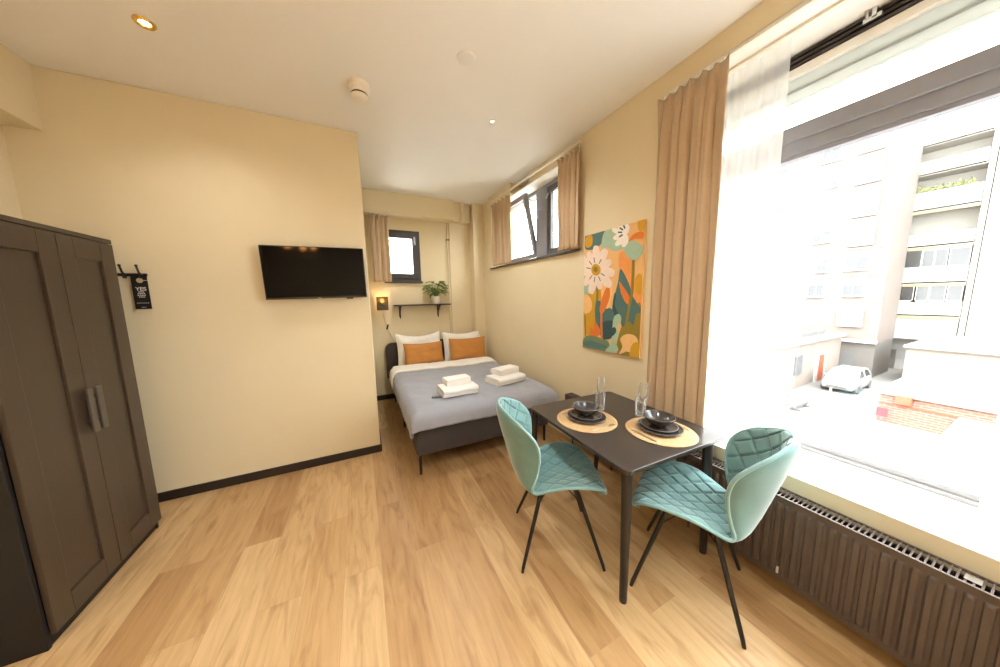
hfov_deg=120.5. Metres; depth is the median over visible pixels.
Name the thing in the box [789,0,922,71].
vent grille
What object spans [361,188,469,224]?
beam
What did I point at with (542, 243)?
window
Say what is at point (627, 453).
dining table
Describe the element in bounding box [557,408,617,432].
placemat
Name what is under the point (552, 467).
dining chair
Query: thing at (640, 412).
wine glass
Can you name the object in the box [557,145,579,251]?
curtain
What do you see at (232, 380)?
wall
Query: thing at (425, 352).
cushion
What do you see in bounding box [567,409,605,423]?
dinner plate
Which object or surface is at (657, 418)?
bowl
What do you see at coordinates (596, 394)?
tumbler
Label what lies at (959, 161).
block
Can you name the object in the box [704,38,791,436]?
sheer curtain
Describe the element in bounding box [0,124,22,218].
wall
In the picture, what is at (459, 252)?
boxing
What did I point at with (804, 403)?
barrier
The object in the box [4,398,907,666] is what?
floor
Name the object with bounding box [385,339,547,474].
bed
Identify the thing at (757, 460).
dining chair
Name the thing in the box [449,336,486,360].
cushion
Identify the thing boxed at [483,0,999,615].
wall
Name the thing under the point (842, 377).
car
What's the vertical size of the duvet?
0.277 m
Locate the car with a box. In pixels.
[820,365,871,393]
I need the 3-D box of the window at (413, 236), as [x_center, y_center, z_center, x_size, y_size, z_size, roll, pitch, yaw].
[-1.567,-1.200,4.484,0.648,0.811,0.166,-4,8,-26]
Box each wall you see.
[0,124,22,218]
[3,65,379,492]
[363,215,451,395]
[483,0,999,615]
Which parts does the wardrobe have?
panel, door, door handle, door handle, door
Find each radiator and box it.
[564,392,611,469]
[676,450,999,666]
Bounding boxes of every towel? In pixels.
[437,381,478,397]
[442,374,470,386]
[485,372,525,386]
[490,364,518,375]
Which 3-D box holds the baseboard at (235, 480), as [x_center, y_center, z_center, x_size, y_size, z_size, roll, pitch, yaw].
[-2.182,1.284,2.594,2.064,0.078,0.014,-4,8,-26]
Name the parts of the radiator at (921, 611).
water panel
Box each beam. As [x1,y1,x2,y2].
[0,43,42,130]
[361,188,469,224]
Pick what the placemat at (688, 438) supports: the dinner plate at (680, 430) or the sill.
the dinner plate at (680, 430)
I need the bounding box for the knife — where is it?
[629,428,657,441]
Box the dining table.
[530,392,724,604]
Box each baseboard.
[157,444,381,501]
[377,393,394,400]
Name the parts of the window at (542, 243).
tilted sash, curtain rail, fixed sash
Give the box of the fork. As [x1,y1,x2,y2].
[593,423,615,430]
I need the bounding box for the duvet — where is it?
[390,356,557,440]
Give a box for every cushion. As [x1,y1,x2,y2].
[403,341,443,364]
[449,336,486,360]
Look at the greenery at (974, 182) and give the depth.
19.17 m
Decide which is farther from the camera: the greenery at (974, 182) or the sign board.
the greenery at (974, 182)
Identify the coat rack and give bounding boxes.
[117,264,147,278]
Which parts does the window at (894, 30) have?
rail, head rail, frosted panel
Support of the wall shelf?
attached to the wall at (415, 320)
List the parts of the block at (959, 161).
pane, pane, pane, pane, pane, pane, pane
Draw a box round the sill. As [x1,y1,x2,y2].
[710,429,999,562]
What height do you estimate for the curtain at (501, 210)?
0.939 m
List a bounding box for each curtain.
[369,213,391,281]
[491,193,511,266]
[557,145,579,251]
[646,52,729,426]
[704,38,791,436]
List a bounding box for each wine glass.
[597,377,605,406]
[637,382,648,413]
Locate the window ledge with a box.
[490,248,580,268]
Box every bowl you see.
[572,401,599,415]
[597,377,605,395]
[638,382,648,401]
[642,410,675,427]
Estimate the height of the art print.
1.093 m
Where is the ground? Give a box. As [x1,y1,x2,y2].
[755,368,939,474]
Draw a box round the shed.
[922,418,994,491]
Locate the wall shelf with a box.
[394,303,450,318]
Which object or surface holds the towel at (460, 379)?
on the towel at (443, 390)
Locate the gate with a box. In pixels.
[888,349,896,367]
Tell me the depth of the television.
2.53 m
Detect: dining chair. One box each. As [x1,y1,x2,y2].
[496,397,606,573]
[629,427,799,649]
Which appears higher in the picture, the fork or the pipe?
the pipe
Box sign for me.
[130,275,151,308]
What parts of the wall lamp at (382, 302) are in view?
lamp shade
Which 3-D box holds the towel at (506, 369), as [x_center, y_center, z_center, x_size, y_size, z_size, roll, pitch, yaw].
[0.056,0.432,3.420,0.294,0.070,0.192,-7,9,-39]
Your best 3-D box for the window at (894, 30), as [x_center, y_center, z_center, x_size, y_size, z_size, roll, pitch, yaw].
[2.175,-0.417,1.048,0.106,2.430,3.060,-4,8,-26]
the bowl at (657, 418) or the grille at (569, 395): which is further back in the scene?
the grille at (569, 395)
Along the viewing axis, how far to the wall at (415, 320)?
4.62 m
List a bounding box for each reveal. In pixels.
[510,165,557,201]
[663,0,892,96]
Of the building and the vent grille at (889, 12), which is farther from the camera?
the building
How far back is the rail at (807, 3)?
1.53 m
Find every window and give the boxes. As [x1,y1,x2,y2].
[385,229,422,282]
[490,141,581,263]
[755,0,999,507]
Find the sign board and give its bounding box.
[876,407,887,421]
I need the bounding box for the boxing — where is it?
[448,223,471,333]
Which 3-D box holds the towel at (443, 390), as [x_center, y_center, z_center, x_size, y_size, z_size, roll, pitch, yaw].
[-0.442,0.574,2.984,0.377,0.082,0.273,-4,8,-26]
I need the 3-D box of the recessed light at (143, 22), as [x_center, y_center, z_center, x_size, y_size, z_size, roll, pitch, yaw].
[-1.960,-1.710,1.577,0.090,0.012,0.090,-4,8,-26]
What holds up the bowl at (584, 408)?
on the plate at (597, 415)
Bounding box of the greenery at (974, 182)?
[916,176,978,193]
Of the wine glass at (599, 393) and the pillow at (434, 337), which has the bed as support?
the pillow at (434, 337)
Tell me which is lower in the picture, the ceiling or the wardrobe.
the wardrobe
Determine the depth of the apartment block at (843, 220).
20.73 m
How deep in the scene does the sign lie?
2.13 m
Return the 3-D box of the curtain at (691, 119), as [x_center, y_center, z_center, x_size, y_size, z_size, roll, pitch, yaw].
[1.250,-0.484,1.978,0.060,2.345,0.448,-4,8,-26]
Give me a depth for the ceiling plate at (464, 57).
1.84 m
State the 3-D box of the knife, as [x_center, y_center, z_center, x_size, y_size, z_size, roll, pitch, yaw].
[0.878,0.624,1.762,0.013,0.004,0.195,-4,8,-25]
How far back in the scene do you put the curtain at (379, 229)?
4.18 m
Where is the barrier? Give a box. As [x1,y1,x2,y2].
[789,400,809,410]
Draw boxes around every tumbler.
[595,392,605,410]
[635,397,646,416]
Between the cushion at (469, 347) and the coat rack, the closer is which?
the coat rack
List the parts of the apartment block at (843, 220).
pane, pane, pane, pane, pane, pane, pane, pane, garage door, pane, pane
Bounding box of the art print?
[583,219,646,357]
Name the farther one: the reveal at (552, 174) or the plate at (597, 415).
the reveal at (552, 174)
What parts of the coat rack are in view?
rail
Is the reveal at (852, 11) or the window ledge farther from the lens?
the window ledge
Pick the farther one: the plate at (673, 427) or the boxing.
the boxing
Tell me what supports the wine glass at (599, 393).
on the dining table
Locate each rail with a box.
[363,211,422,217]
[666,0,817,96]
[728,0,850,74]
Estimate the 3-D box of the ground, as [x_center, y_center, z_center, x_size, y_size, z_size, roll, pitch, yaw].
[59.910,0.134,40.505,137.300,0.300,160.000,-4,8,-26]
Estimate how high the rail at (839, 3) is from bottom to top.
0.016 m
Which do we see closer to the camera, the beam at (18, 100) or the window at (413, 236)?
the beam at (18, 100)
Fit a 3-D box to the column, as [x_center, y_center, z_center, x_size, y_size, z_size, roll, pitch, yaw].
[-0.344,-0.599,5.033,0.289,3.139,0.220,-4,8,-26]
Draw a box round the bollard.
[825,387,832,401]
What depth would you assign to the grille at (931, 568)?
1.21 m
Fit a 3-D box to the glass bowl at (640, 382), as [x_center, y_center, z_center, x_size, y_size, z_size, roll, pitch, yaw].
[1.054,0.432,2.102,0.069,0.141,0.069,-4,8,-26]
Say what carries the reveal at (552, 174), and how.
attached to the wall at (535, 309)
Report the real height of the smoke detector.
0.097 m
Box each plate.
[457,50,475,65]
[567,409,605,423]
[570,409,601,419]
[637,418,683,435]
[640,418,678,431]
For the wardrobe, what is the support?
on the floor
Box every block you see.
[765,120,927,376]
[891,108,999,368]
[965,152,999,338]
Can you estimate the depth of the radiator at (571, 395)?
3.07 m
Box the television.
[258,245,366,299]
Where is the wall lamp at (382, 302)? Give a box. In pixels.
[376,297,393,340]
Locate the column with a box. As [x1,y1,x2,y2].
[468,203,486,355]
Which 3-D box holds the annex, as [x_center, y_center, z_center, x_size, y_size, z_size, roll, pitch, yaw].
[23.763,4.015,7.615,5.850,1.500,16.000,-4,8,-26]
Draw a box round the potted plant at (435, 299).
[422,281,448,303]
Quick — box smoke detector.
[347,77,369,102]
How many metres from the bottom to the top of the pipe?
2.840 m
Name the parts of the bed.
headboard, leg, frame, leg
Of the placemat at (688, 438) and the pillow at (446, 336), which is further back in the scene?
the pillow at (446, 336)
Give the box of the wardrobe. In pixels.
[0,214,161,666]
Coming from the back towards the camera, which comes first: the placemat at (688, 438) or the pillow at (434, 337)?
the pillow at (434, 337)
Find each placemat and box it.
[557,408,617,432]
[625,417,698,447]
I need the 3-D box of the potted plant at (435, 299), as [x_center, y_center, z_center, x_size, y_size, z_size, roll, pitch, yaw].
[-1.021,-0.668,4.641,0.462,0.371,0.283,-4,8,-26]
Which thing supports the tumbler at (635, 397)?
on the dining table
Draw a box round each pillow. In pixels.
[395,331,439,365]
[442,331,479,360]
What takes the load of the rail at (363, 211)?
attached to the beam at (429, 208)
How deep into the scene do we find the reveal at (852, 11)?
1.52 m
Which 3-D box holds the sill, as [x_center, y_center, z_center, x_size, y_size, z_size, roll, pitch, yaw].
[2.011,0.810,1.073,0.431,0.006,2.990,-4,8,-26]
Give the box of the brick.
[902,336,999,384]
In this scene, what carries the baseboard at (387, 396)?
attached to the wall at (415, 320)
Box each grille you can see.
[565,392,580,397]
[688,450,999,600]
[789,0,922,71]
[826,384,846,389]
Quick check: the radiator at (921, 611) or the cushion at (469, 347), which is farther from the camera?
the cushion at (469, 347)
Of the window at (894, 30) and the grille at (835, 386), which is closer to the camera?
the window at (894, 30)
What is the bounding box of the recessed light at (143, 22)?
[131,14,156,30]
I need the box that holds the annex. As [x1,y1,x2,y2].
[876,374,999,434]
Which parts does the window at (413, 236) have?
sash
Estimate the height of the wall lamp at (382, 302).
0.751 m
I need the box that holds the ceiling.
[0,0,763,205]
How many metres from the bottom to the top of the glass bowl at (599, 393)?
0.141 m
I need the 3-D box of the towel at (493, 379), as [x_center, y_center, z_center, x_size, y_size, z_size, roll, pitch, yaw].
[0.062,0.519,3.349,0.403,0.082,0.278,-7,9,-38]
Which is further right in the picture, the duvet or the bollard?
the bollard
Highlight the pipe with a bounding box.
[446,222,451,332]
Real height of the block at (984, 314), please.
17.000 m

